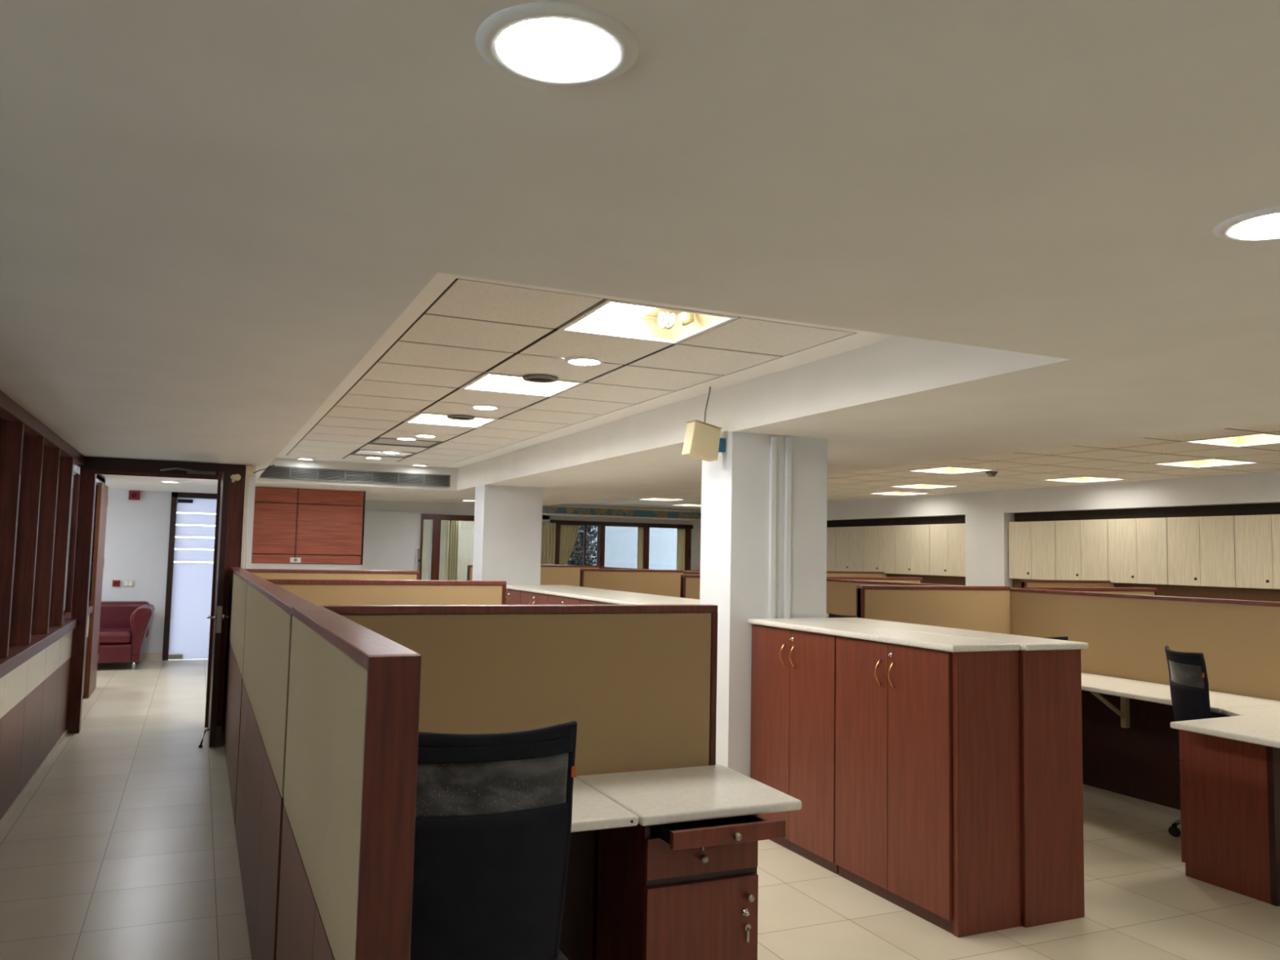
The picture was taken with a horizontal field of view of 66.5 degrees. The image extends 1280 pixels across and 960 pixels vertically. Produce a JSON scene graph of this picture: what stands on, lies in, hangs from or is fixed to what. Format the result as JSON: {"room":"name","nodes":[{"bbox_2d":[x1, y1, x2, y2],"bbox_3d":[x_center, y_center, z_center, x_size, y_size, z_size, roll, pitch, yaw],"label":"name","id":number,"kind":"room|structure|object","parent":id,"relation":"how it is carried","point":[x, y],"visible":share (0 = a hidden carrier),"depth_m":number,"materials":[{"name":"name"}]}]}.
{"room":"open-plan office","nodes":[
{"label":"open-plan office","id":0,"kind":"room"},
{"bbox_2d":[0,390,105,820],"bbox_3d":[-2.645,0.618,3.546,0.209,2.200,14.701,3,-5,-24],"label":"wall","id":1,"kind":"structure","parent":0,"point":[39,482],"depth_m":5.80,"materials":[{"name":"brown laminate"}]},
{"bbox_2d":[0,728,67,830],"bbox_3d":[-2.060,1.618,2.259,0.012,0.035,12.000,3,-5,-24],"label":"baseboard","id":2,"kind":"structure","parent":1,"relation":"attached to","point":[19,798],"depth_m":6.00,"materials":[{"name":"beige tile"}]},
{"bbox_2d":[74,464,108,697],"bbox_3d":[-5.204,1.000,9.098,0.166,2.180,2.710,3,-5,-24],"label":"door","id":3,"kind":"structure","parent":1,"relation":"in","point":[102,499],"depth_m":9.67,"materials":[{"name":"brown wood"}]},
{"bbox_2d":[66,456,245,747],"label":"door","id":4,"kind":"structure","parent":1,"relation":"in","point":[230,495],"depth_m":7.87,"materials":[{"name":"brown wood"}]},
{"bbox_2d":[101,489,475,660],"bbox_3d":[-6.330,1.113,14.601,8.500,2.750,3.300,3,-5,-24],"label":"wall","id":5,"kind":"structure","parent":0,"point":[136,544],"depth_m":12.74,"materials":[{"name":"white paint"}]},
{"bbox_2d":[139,652,161,661],"bbox_3d":[-7.257,2.245,12.283,2.230,0.100,0.015,3,-5,-24],"label":"baseboard","id":6,"kind":"structure","parent":5,"relation":"attached to","point":[155,655],"depth_m":12.69,"materials":[{"name":"beige tile"}]},
{"bbox_2d":[162,492,217,660],"bbox_3d":[-5.893,1.274,12.994,0.720,2.200,0.162,3,-5,-24],"label":"door","id":7,"kind":"structure","parent":5,"relation":"in","point":[186,634],"depth_m":12.96,"materials":[{"name":"white glass"}]},
{"bbox_2d":[360,510,420,570],"bbox_3d":[-3.609,1.470,13.948,0.923,2.050,0.079,3,-5,-24],"label":"door","id":8,"kind":"structure","parent":5,"relation":"in","point":[389,536],"depth_m":14.01,"materials":[{"name":"white paint"}]},
{"bbox_2d":[419,513,474,580],"bbox_3d":[-2.554,1.544,14.496,1.460,2.030,0.140,3,-5,-24],"label":"door frame","id":9,"kind":"structure","parent":5,"relation":"in","point":[435,527],"depth_m":14.27,"materials":[{"name":"brown wood"}]},
{"bbox_2d":[240,465,360,569],"bbox_3d":[-3.835,1.167,11.030,1.465,2.200,5.240,3,-5,-24],"label":"wall","id":10,"kind":"structure","parent":0,"point":[251,501],"depth_m":8.44,"materials":[{"name":"white paint"}]},
{"bbox_2d":[251,486,365,564],"bbox_3d":[-4.045,0.549,11.609,1.465,0.890,0.190,3,-5,-24],"label":"wall cabinet","id":11,"kind":"object","parent":10,"relation":"attached to","point":[314,526],"visible":0.82,"depth_m":11.57,"materials":[{"name":"red wood"}]},
{"bbox_2d":[421,520,474,580],"bbox_3d":[-4.005,1.569,16.335,2.600,2.200,2.000,3,-5,-24],"label":"wall","id":12,"kind":"structure","parent":0,"point":[466,528],"depth_m":15.88,"materials":[{"name":"paint"}]},
{"bbox_2d":[472,484,542,584],"bbox_3d":[-1.435,1.172,10.454,0.640,2.200,0.380,3,-5,-24],"label":"column","id":13,"kind":"structure","parent":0,"point":[508,519],"depth_m":10.33,"materials":[{"name":"white paint"}]},
{"bbox_2d":[286,278,853,464],"bbox_3d":[-1.400,-0.442,7.207,1.706,0.004,7.466,3,-5,-24],"label":"ceiling","id":14,"kind":"structure","parent":0,"point":[390,393],"depth_m":5.08,"materials":[{"name":"tile"}]},
{"bbox_2d":[350,448,417,457],"bbox_3d":[-2.582,-0.307,9.830,0.568,0.094,0.568,3,-5,-24],"label":"ceiling light","id":15,"kind":"object","parent":14,"relation":"attached to","point":[357,452],"visible":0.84,"depth_m":9.93,"materials":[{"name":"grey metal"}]},
{"bbox_2d":[368,436,444,448],"bbox_3d":[-2.109,-0.377,8.782,0.568,0.094,0.568,3,-5,-24],"label":"ceiling light","id":16,"kind":"object","parent":14,"relation":"attached to","point":[378,441],"visible":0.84,"depth_m":8.84,"materials":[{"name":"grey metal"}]},
{"bbox_2d":[404,411,498,427],"bbox_3d":[-1.399,-0.483,7.211,0.568,0.094,0.568,3,-5,-24],"label":"ceiling light","id":17,"kind":"object","parent":14,"relation":"attached to","point":[420,417],"visible":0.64,"depth_m":7.41,"materials":[{"name":"white plastic"}]},
{"bbox_2d":[469,403,500,409],"bbox_3d":[-1.026,-0.482,6.462,0.202,0.014,0.202,3,-5,-24],"label":"recessed light","id":18,"kind":"object","parent":14,"relation":"in","point":[481,406],"visible":1,"depth_m":6.43,"materials":[{"name":"white glass"}]},
{"bbox_2d":[459,371,584,396],"bbox_3d":[-0.689,-0.589,5.639,0.568,0.094,0.568,3,-5,-24],"label":"ceiling light","id":19,"kind":"object","parent":14,"relation":"attached to","point":[486,381],"visible":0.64,"depth_m":5.84,"materials":[{"name":"white plastic"}]},
{"bbox_2d":[521,374,558,382],"bbox_3d":[-0.547,-0.553,5.353,0.202,0.014,0.202,3,-5,-24],"label":"ceiling speaker","id":20,"kind":"object","parent":14,"relation":"attached to","point":[531,378],"visible":1,"depth_m":5.34,"materials":[{"name":"grey metal"}]},
{"bbox_2d":[285,278,854,462],"bbox_3d":[-1.399,-0.447,7.208,1.728,0.004,7.488,3,-5,-24],"label":"trim","id":21,"kind":"structure","parent":14,"relation":"attached to","point":[455,279],"depth_m":4.94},
{"bbox_2d":[564,355,604,365],"bbox_3d":[-0.276,-0.590,4.851,0.202,0.014,0.202,3,-5,-24],"label":"recessed light","id":22,"kind":"object","parent":14,"relation":"in","point":[574,360],"visible":1,"depth_m":4.83,"materials":[{"name":"white glass"}]},
{"bbox_2d":[557,298,738,344],"bbox_3d":[0.021,-0.688,4.066,0.568,0.107,0.568,3,-5,-24],"label":"ceiling light","id":23,"kind":"object","parent":14,"relation":"attached to","point":[607,317],"visible":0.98,"depth_m":4.23,"materials":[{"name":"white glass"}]},
{"bbox_2d":[542,503,701,570],"bbox_3d":[-0.780,1.552,18.837,5.320,2.750,0.100,3,-5,-24],"label":"wall","id":24,"kind":"structure","parent":0,"point":[696,531],"depth_m":19.44,"materials":[{"name":"white paint"}]},
{"bbox_2d":[542,504,701,520],"bbox_3d":[-0.375,0.629,18.951,3.860,0.214,0.140,3,-5,-24],"label":"air vent","id":25,"kind":"object","parent":24,"relation":"in","point":[575,510],"visible":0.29,"depth_m":18.93,"materials":[{"name":"metal"}]},
{"bbox_2d":[550,520,693,571],"bbox_3d":[-0.347,1.436,18.986,3.020,1.220,0.200,3,-5,-24],"label":"window","id":26,"kind":"structure","parent":24,"relation":"in","point":[602,526],"depth_m":18.87,"materials":[{"name":"brown wood"}]},
{"bbox_2d":[540,522,555,564],"bbox_3d":[-1.753,1.821,18.171,0.334,2.050,0.054,3,-5,-24],"label":"curtain","id":27,"kind":"object","parent":26,"relation":"hanging from","point":[548,530],"visible":0.28,"depth_m":18.23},
{"bbox_2d":[559,524,579,564],"bbox_3d":[-1.354,1.387,18.545,0.424,1.110,0.044,3,-5,-24],"label":"curtain","id":28,"kind":"object","parent":26,"relation":"hanging from","point":[568,533],"visible":0.73,"depth_m":18.54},
{"bbox_2d":[636,527,644,568],"bbox_3d":[0.013,1.462,19.158,0.144,1.110,0.044,3,-5,-24],"label":"curtain","id":29,"kind":"object","parent":26,"relation":"hanging from","point":[640,530],"visible":0.77,"depth_m":19.16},
{"bbox_2d":[676,528,684,570],"bbox_3d":[0.815,1.506,19.517,0.184,1.110,0.044,3,-5,-24],"label":"curtain","id":30,"kind":"object","parent":26,"relation":"hanging from","point":[680,532],"visible":0.83,"depth_m":19.52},
{"bbox_2d":[826,502,1279,527],"bbox_3d":[5.770,0.354,10.609,0.219,0.110,20.400,3,-5,-24],"label":"trim","id":31,"kind":"structure","parent":24,"relation":"attached to","point":[1263,508],"depth_m":11.26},
{"bbox_2d":[0,0,1279,506],"bbox_3d":[-0.337,-0.380,7.899,13.800,0.550,20.600,3,-5,-24],"label":"ceiling","id":32,"kind":"structure","parent":0,"point":[1050,178],"depth_m":1.99,"materials":[{"name":"white paint"}]},
{"bbox_2d":[259,465,450,486],"bbox_3d":[-3.131,-0.040,10.873,2.050,0.134,0.050,3,-5,-24],"label":"ceiling vent","id":33,"kind":"object","parent":32,"relation":"in","point":[274,472],"visible":0.95,"depth_m":10.85,"materials":[{"name":"metal"}]},
{"bbox_2d":[444,520,459,580],"bbox_3d":[-2.914,1.495,15.073,0.194,2.100,0.064,3,-5,-24],"label":"curtain","id":34,"kind":"object","parent":32,"relation":"hanging from","point":[452,526],"visible":0.37,"depth_m":15.10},
{"bbox_2d":[475,1,639,87],"bbox_3d":[-0.114,-0.634,1.360,0.226,0.082,0.226,3,-5,-24],"label":"recessed light","id":35,"kind":"object","parent":32,"relation":"in","point":[544,43],"visible":0.94,"depth_m":1.38,"materials":[{"name":"white glass"}]},
{"bbox_2d":[502,18,612,58],"bbox_3d":[-0.114,-0.627,1.359,0.158,0.001,0.158,3,-5,-24],"label":"diffuser","id":36,"kind":"object","parent":35,"relation":"attached to","point":[584,40],"depth_m":1.38,"materials":[{"name":"plastic"}]},
{"bbox_2d":[275,272,899,468],"bbox_3d":[-1.313,-0.485,6.926,2.185,0.050,8.780,3,-5,-24],"label":"trim","id":37,"kind":"structure","parent":32,"relation":"attached to","point":[440,282],"depth_m":5.00,"materials":[{"name":"paint"}]},
{"bbox_2d":[1213,205,1279,242],"bbox_3d":[1.299,-0.557,1.993,0.226,0.082,0.226,3,-5,-24],"label":"recessed light","id":38,"kind":"object","parent":32,"relation":"in","point":[1260,225],"visible":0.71,"depth_m":2.06,"materials":[{"name":"silver metal"}]},
{"bbox_2d":[1241,217,1279,223],"bbox_3d":[1.299,-0.549,1.992,0.158,0.001,0.158,3,-5,-24],"label":"diffuser","id":39,"kind":"object","parent":38,"relation":"attached to","point":[1255,220],"depth_m":2.06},
{"bbox_2d":[0,658,1279,959],"bbox_3d":[-0.389,2.137,7.706,14.000,0.100,20.800,3,-5,-24],"label":"floor","id":40,"kind":"structure","parent":0,"point":[123,846],"depth_m":4.47,"materials":[{"name":"beige tile"}]},
{"bbox_2d":[97,600,155,670],"bbox_3d":[-6.894,1.880,11.837,1.762,0.775,0.970,3,-5,-24],"label":"sofa","id":41,"kind":"object","parent":40,"relation":"on","point":[124,625],"visible":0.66,"depth_m":11.73,"materials":[{"name":"red leather"}]},
{"bbox_2d":[98,627,131,643],"bbox_3d":[-6.843,1.875,11.723,1.350,0.130,0.720,3,-5,-24],"label":"seat cushion","id":42,"kind":"object","parent":41,"relation":"on","point":[107,635],"depth_m":11.64,"materials":[{"name":"red leather"}]},
{"bbox_2d":[222,567,421,959],"bbox_3d":[-1.914,1.166,4.838,0.084,1.335,7.382,3,-5,-24],"label":"cubicle partition","id":43,"kind":"structure","parent":40,"relation":"on","point":[346,886],"depth_m":2.03,"materials":[{"name":"fabric"}]},
{"bbox_2d":[244,568,419,580],"bbox_3d":[-2.557,1.407,8.073,1.405,1.322,0.068,3,-5,-24],"label":"wall","id":44,"kind":"structure","parent":40,"relation":"on","point":[262,573],"depth_m":8.09,"materials":[{"name":"brown wood"}]},
{"bbox_2d":[265,578,506,604],"bbox_3d":[-1.480,1.246,5.679,1.395,1.322,0.068,3,-5,-24],"label":"wall","id":45,"kind":"structure","parent":40,"relation":"on","point":[317,592],"depth_m":5.71,"materials":[{"name":"fabric"}]},
{"bbox_2d":[409,720,577,959],"bbox_3d":[-0.434,1.138,2.481,0.578,1.091,0.610,4,-5,-34],"label":"office chair","id":46,"kind":"object","parent":40,"relation":"on","point":[490,880],"visible":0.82,"depth_m":2.26,"materials":[{"name":"black fabric"}]},
{"bbox_2d":[506,588,520,604],"bbox_3d":[-1.191,1.669,9.867,0.384,1.130,0.799,3,-5,-24],"label":"storage cabinet","id":47,"kind":"object","parent":40,"relation":"on","point":[513,596],"visible":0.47,"depth_m":9.69,"materials":[{"name":"red wood"}]},
{"bbox_2d":[316,604,717,959],"bbox_3d":[-0.383,1.083,3.261,1.405,1.322,0.068,3,-5,-24],"label":"wall","id":48,"kind":"structure","parent":40,"relation":"on","point":[637,682],"depth_m":3.33,"materials":[{"name":"fabric"}]},
{"bbox_2d":[520,591,550,604],"bbox_3d":[-0.860,1.619,9.133,0.384,1.130,0.799,3,-5,-24],"label":"storage cabinet","id":49,"kind":"object","parent":40,"relation":"on","point":[526,597],"visible":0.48,"depth_m":9.11,"materials":[{"name":"red wood"}]},
{"bbox_2d":[547,595,580,604],"bbox_3d":[-0.528,1.570,8.400,0.384,1.130,0.799,3,-5,-24],"label":"storage cabinet","id":50,"kind":"object","parent":40,"relation":"on","point":[552,599],"visible":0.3,"depth_m":8.40,"materials":[{"name":"red wood"}]},
{"bbox_2d":[540,564,599,586],"bbox_3d":[-1.272,1.940,14.664,1.374,1.318,0.068,3,-5,-24],"label":"wall","id":51,"kind":"structure","parent":40,"relation":"on","point":[550,575],"depth_m":14.71,"materials":[{"name":"fabric"}]},
{"bbox_2d":[579,568,700,597],"bbox_3d":[0.554,1.802,12.365,2.810,1.318,0.068,3,-5,-24],"label":"wall","id":52,"kind":"structure","parent":40,"relation":"on","point":[656,582],"depth_m":12.10,"materials":[{"name":"fabric"}]},
{"bbox_2d":[593,813,786,959],"bbox_3d":[0.145,1.382,3.073,0.390,0.720,0.580,3,-5,-24],"label":"drawer pedestal","id":53,"kind":"object","parent":40,"relation":"on","point":[687,890],"visible":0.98,"depth_m":2.98,"materials":[{"name":"brown wood"}]},
{"bbox_2d":[575,764,801,826],"bbox_3d":[0.151,1.011,3.166,0.567,0.030,0.550,3,-5,-24],"label":"desktop","id":54,"kind":"structure","parent":53,"relation":"on","point":[682,794],"depth_m":3.08,"materials":[{"name":"laminate"}]},
{"bbox_2d":[650,814,765,844],"bbox_3d":[0.166,1.060,3.068,0.330,0.038,0.425,3,-5,-24],"label":"drawer","id":55,"kind":"object","parent":53,"relation":"on","point":[662,831],"depth_m":3.01,"materials":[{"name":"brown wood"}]},
{"bbox_2d":[680,574,700,599],"bbox_3d":[1.017,1.599,9.598,1.374,1.318,0.068,3,-5,-24],"label":"wall","id":56,"kind":"structure","parent":40,"relation":"on","point":[690,584],"depth_m":9.37,"materials":[{"name":"fabric"}]},
{"bbox_2d":[750,624,839,874],"bbox_3d":[0.913,1.348,5.107,0.380,1.130,0.781,3,-5,-24],"label":"storage cabinet","id":57,"kind":"object","parent":40,"relation":"on","point":[793,739],"visible":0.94,"depth_m":4.97,"materials":[{"name":"red wood"}]},
{"bbox_2d":[826,571,887,577],"bbox_3d":[3.073,2.007,14.369,1.340,1.318,0.068,3,-5,-24],"label":"wall","id":58,"kind":"structure","parent":40,"relation":"on","point":[850,574],"depth_m":14.44,"materials":[{"name":"brown wood"}]},
{"bbox_2d":[826,576,922,583],"bbox_3d":[2.363,1.667,10.114,1.364,1.318,0.068,3,-5,-24],"label":"wall","id":59,"kind":"structure","parent":40,"relation":"on","point":[906,580],"depth_m":10.22,"materials":[{"name":"fabric"}]},
{"bbox_2d":[835,635,953,933],"bbox_3d":[1.238,1.300,4.388,0.380,1.130,0.781,3,-5,-24],"label":"storage cabinet","id":60,"kind":"object","parent":40,"relation":"on","point":[894,826],"visible":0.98,"depth_m":4.27,"materials":[{"name":"red wood"}]},
{"bbox_2d":[748,617,1019,652],"bbox_3d":[1.102,0.745,4.779,0.368,0.028,1.630,3,-5,-24],"label":"countertop","id":61,"kind":"structure","parent":60,"relation":"on","point":[906,637],"depth_m":4.48,"materials":[{"name":"laminate"}]},
{"bbox_2d":[540,563,1279,701],"bbox_3d":[1.008,1.742,11.371,0.080,1.305,13.730,3,-5,-24],"label":"wall","id":62,"kind":"structure","parent":40,"relation":"on","point":[1127,636],"depth_m":6.29,"materials":[{"name":"fabric"}]},
{"bbox_2d":[856,585,1010,634],"bbox_3d":[2.151,1.431,7.087,1.374,1.318,0.068,3,-5,-24],"label":"wall","id":63,"kind":"structure","parent":40,"relation":"on","point":[978,608],"depth_m":7.10,"materials":[{"name":"fabric"}]},
{"bbox_2d":[952,650,1021,937],"bbox_3d":[1.430,1.276,4.028,0.335,1.130,0.028,3,-5,-24],"label":"end panel","id":64,"kind":"object","parent":40,"relation":"on","point":[986,818],"visible":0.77,"depth_m":4.01,"materials":[{"name":"red wood"}]},
{"bbox_2d":[1017,648,1084,927],"bbox_3d":[1.605,1.317,4.519,0.380,1.130,0.823,3,-5,-24],"label":"storage cabinet","id":65,"kind":"object","parent":40,"relation":"on","point":[1020,651],"depth_m":4.13,"materials":[{"name":"red wood"}]},
{"bbox_2d":[805,617,1088,650],"bbox_3d":[1.446,0.763,4.920,0.368,0.028,1.655,3,-5,-24],"label":"countertop","id":66,"kind":"structure","parent":65,"relation":"on","point":[1026,642],"depth_m":4.58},
{"bbox_2d":[1020,579,1114,588],"bbox_3d":[4.717,1.763,10.731,1.340,1.318,0.068,3,-5,-24],"label":"wall","id":67,"kind":"structure","parent":40,"relation":"on","point":[1024,583],"depth_m":10.72,"materials":[{"name":"fabric"}]},
{"bbox_2d":[1023,586,1156,595],"bbox_3d":[3.514,1.496,7.567,1.364,1.318,0.068,3,-5,-24],"label":"wall","id":68,"kind":"structure","parent":40,"relation":"on","point":[1141,591],"depth_m":7.64,"materials":[{"name":"fabric"}]},
{"bbox_2d":[1081,689,1213,809],"bbox_3d":[3.267,1.687,6.227,0.020,0.721,2.350,3,-5,-24],"label":"panel","id":69,"kind":"object","parent":40,"relation":"on","point":[1140,761],"visible":0.33,"depth_m":6.34,"materials":[{"name":"brown wood"}]},
{"bbox_2d":[1081,672,1279,713],"bbox_3d":[2.940,1.305,6.256,0.630,0.030,2.076,3,-5,-24],"label":"countertop","id":70,"kind":"structure","parent":69,"relation":"on","point":[1159,693],"depth_m":5.78,"materials":[{"name":"laminate"}]},
{"bbox_2d":[1089,691,1129,728],"bbox_3d":[2.994,1.467,6.311,0.440,0.282,0.040,3,-5,-24],"label":"bracket","id":71,"kind":"object","parent":70,"relation":"attached to","point":[1124,713],"visible":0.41,"depth_m":6.37,"materials":[{"name":"beige plastic"}]},
{"bbox_2d":[1164,645,1230,836],"bbox_3d":[3.182,1.445,5.235,0.601,1.049,0.593,1,-4,6],"label":"office chair","id":72,"kind":"object","parent":40,"relation":"on","point":[1189,694],"visible":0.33,"depth_m":5.21,"materials":[{"name":"black fabric"}]},
{"bbox_2d":[1178,729,1279,906],"bbox_3d":[2.958,1.564,4.688,0.482,0.720,0.489,3,-5,-24],"label":"panel","id":73,"kind":"object","parent":40,"relation":"on","point":[1230,795],"visible":0.84,"depth_m":4.55,"materials":[{"name":"red wood"}]},
{"bbox_2d":[1169,704,1279,748],"bbox_3d":[3.368,1.178,4.477,1.315,0.030,1.520,3,-5,-24],"label":"desktop","id":74,"kind":"structure","parent":73,"relation":"on","point":[1259,725],"depth_m":4.64,"materials":[{"name":"laminate"}]},
{"bbox_3d":[-0.589,1.367,3.086,0.915,0.721,0.025,3,-5,-24],"label":"panel","id":75,"kind":"object","parent":40,"relation":"on","visible":0},
{"bbox_2d":[431,777,638,832],"bbox_3d":[-0.504,0.975,2.876,0.859,0.030,0.544,3,-5,-24],"label":"countertop","id":76,"kind":"structure","parent":75,"relation":"on","point":[592,810],"depth_m":2.84,"materials":[{"name":"laminate"}]},
{"bbox_3d":[0.466,1.422,6.198,0.385,1.130,0.799,3,-5,-24],"label":"storage cabinet","id":77,"kind":"object","parent":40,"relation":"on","visible":0},
{"bbox_2d":[506,584,828,617],"bbox_3d":[-0.162,0.978,8.162,0.770,0.028,4.850,3,-5,-24],"label":"countertop","id":78,"kind":"structure","parent":77,"relation":"on","point":[615,597],"depth_m":8.20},
{"bbox_2d":[699,431,826,777],"bbox_3d":[0.714,0.852,5.696,0.640,2.200,0.360,3,-5,-24],"label":"column","id":79,"kind":"structure","parent":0,"point":[735,486],"depth_m":5.53,"materials":[{"name":"white paint"}]},
{"bbox_2d":[681,419,725,462],"bbox_3d":[0.368,-0.219,5.513,0.246,0.222,0.110,3,-5,-24],"label":"speaker box","id":80,"kind":"object","parent":79,"relation":"attached to","point":[702,441],"visible":1,"depth_m":5.46,"materials":[{"name":"beige plastic"}]},
{"bbox_2d":[768,435,777,618],"bbox_3d":[0.752,0.269,5.541,0.035,1.040,0.025,3,-5,-24],"label":"pipe","id":81,"kind":"object","parent":79,"relation":"attached to","point":[773,439],"visible":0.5,"depth_m":5.53,"materials":[{"name":"white paint"}]},
{"bbox_2d":[782,437,791,617],"bbox_3d":[0.844,0.274,5.582,0.035,1.040,0.025,3,-5,-24],"label":"pipe","id":82,"kind":"object","parent":79,"relation":"attached to","point":[788,442],"visible":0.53,"depth_m":5.57,"materials":[{"name":"white paint"}]},
{"bbox_2d":[564,422,1279,510],"bbox_3d":[2.539,0.047,12.006,4.930,0.004,14.850,3,-5,-24],"label":"ceiling","id":83,"kind":"structure","parent":0,"point":[1017,471],"depth_m":9.51,"materials":[{"name":"tile"}]},
{"bbox_2d":[866,490,931,495],"bbox_3d":[3.570,0.140,13.488,0.612,0.094,0.612,3,-5,-24],"label":"ceiling light","id":84,"kind":"object","parent":83,"relation":"attached to","point":[894,492],"visible":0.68,"depth_m":13.72,"materials":[{"name":"white plastic"}]},
{"bbox_2d":[888,483,959,488],"bbox_3d":[3.515,0.034,12.107,0.612,0.094,0.612,3,-5,-24],"label":"ceiling light","id":85,"kind":"object","parent":83,"relation":"attached to","point":[922,486],"visible":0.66,"depth_m":12.34,"materials":[{"name":"white plastic"}]},
{"bbox_2d":[906,466,995,474],"bbox_3d":[3.149,-0.142,9.909,0.612,0.094,0.612,3,-5,-24],"label":"ceiling light","id":86,"kind":"object","parent":83,"relation":"attached to","point":[944,469],"visible":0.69,"depth_m":10.14,"materials":[{"name":"white plastic"}]},
{"bbox_2d":[1040,475,1126,482],"bbox_3d":[4.844,-0.049,10.668,0.612,0.094,0.612,3,-5,-24],"label":"ceiling light","id":87,"kind":"object","parent":83,"relation":"attached to","point":[1083,478],"visible":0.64,"depth_m":10.88,"materials":[{"name":"white plastic"}]},
{"bbox_2d":[1150,457,1261,467],"bbox_3d":[5.044,-0.194,8.723,0.612,0.094,0.612,3,-5,-24],"label":"ceiling light","id":88,"kind":"object","parent":83,"relation":"attached to","point":[1211,462],"visible":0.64,"depth_m":8.92,"materials":[{"name":"white plastic"}]},
{"bbox_2d":[1182,431,1279,447],"bbox_3d":[4.423,-0.332,7.089,0.612,0.094,0.612,3,-5,-24],"label":"ceiling light","id":89,"kind":"object","parent":83,"relation":"attached to","point":[1260,438],"visible":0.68,"depth_m":7.32,"materials":[{"name":"white plastic"}]},
{"bbox_2d":[964,512,1027,587],"bbox_3d":[4.651,1.509,12.757,0.389,2.130,0.690,3,-5,-24],"label":"wall column","id":90,"kind":"structure","parent":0,"point":[987,535],"depth_m":12.66,"materials":[{"name":"white paint"}]},
{"bbox_2d":[826,471,1279,520],"bbox_3d":[5.714,-0.013,10.608,0.359,0.620,20.600,3,-5,-24],"label":"beam","id":91,"kind":"structure","parent":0,"point":[1255,487],"depth_m":11.39,"materials":[{"name":"white paint"}]},
{"bbox_2d":[887,573,1279,601],"bbox_3d":[5.718,1.779,10.489,0.269,1.290,20.400,3,-5,-24],"label":"wall","id":92,"kind":"structure","parent":0,"point":[1204,592],"depth_m":10.21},
{"bbox_2d":[826,527,835,571],"bbox_3d":[3.155,1.149,16.193,0.345,0.714,0.741,3,-5,-24],"label":"upper cabinet","id":93,"kind":"object","parent":92,"relation":"attached to","point":[831,531],"visible":0.25,"depth_m":15.89,"materials":[{"name":"brown wood"}]},
{"bbox_2d":[835,526,864,571],"bbox_3d":[3.461,1.104,15.515,0.345,0.714,0.741,3,-5,-24],"label":"upper cabinet","id":94,"kind":"object","parent":92,"relation":"attached to","point":[850,540],"visible":0.65,"depth_m":15.43,"materials":[{"name":"brown wood"}]},
{"bbox_2d":[864,525,895,573],"bbox_3d":[3.767,1.058,14.837,0.345,0.714,0.741,3,-5,-24],"label":"upper cabinet","id":95,"kind":"object","parent":92,"relation":"attached to","point":[879,540],"visible":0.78,"depth_m":14.74,"materials":[{"name":"brown wood"}]},
{"bbox_2d":[895,524,929,575],"bbox_3d":[4.073,1.013,14.160,0.345,0.714,0.741,3,-5,-24],"label":"upper cabinet","id":96,"kind":"object","parent":92,"relation":"attached to","point":[912,541],"visible":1,"depth_m":14.08,"materials":[{"name":"brown wood"}]},
{"bbox_2d":[929,523,965,576],"bbox_3d":[4.380,0.967,13.482,0.345,0.714,0.741,3,-5,-24],"label":"upper cabinet","id":97,"kind":"object","parent":92,"relation":"attached to","point":[947,541],"visible":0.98,"depth_m":13.41,"materials":[{"name":"brown wood"}]},
{"bbox_2d":[1008,520,1056,579],"bbox_3d":[4.986,0.877,12.140,0.345,0.714,0.741,3,-5,-24],"label":"upper cabinet","id":98,"kind":"object","parent":92,"relation":"attached to","point":[1032,544],"visible":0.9,"depth_m":12.05,"materials":[{"name":"brown wood"}]},
{"bbox_2d":[1055,519,1108,580],"bbox_3d":[5.292,0.831,11.463,0.345,0.714,0.741,3,-5,-24],"label":"upper cabinet","id":99,"kind":"object","parent":92,"relation":"attached to","point":[1082,553],"visible":0.73,"depth_m":11.38,"materials":[{"name":"brown wood"}]},
{"bbox_2d":[1107,517,1168,584],"bbox_3d":[5.598,0.786,10.785,0.345,0.714,0.741,3,-5,-24],"label":"upper cabinet","id":100,"kind":"object","parent":92,"relation":"attached to","point":[1137,548],"visible":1,"depth_m":10.70,"materials":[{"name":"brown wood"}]},
{"bbox_2d":[1166,515,1235,587],"bbox_3d":[5.904,0.740,10.107,0.345,0.714,0.741,3,-5,-24],"label":"upper cabinet","id":101,"kind":"object","parent":92,"relation":"attached to","point":[1201,550],"visible":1,"depth_m":10.02,"materials":[{"name":"brown wood"}]},
{"bbox_2d":[1234,514,1279,589],"bbox_3d":[6.210,0.695,9.430,0.345,0.714,0.741,3,-5,-24],"label":"upper cabinet","id":102,"kind":"object","parent":92,"relation":"attached to","point":[1257,537],"visible":1,"depth_m":9.49,"materials":[{"name":"brown wood"}]},
{"label":"outside","id":103,"kind":"structure","parent":0,"visible":0},
{"bbox_2d":[566,525,597,565],"bbox_3d":[-1.323,1.660,19.856,1.126,2.871,1.130,3,-5,-24],"label":"tree","id":104,"kind":"object","parent":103,"point":[576,557],"visible":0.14,"depth_m":19.68,"materials":[{"name":"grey plant"}]},
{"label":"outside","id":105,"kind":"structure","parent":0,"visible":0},
{"bbox_2d":[566,526,676,569],"bbox_3d":[0.044,0.721,21.849,10.000,5.100,0.200,3,-5,-24],"label":"sky","id":106,"kind":"structure","parent":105,"point":[620,542],"depth_m":21.61,"materials":[{"name":"white"}]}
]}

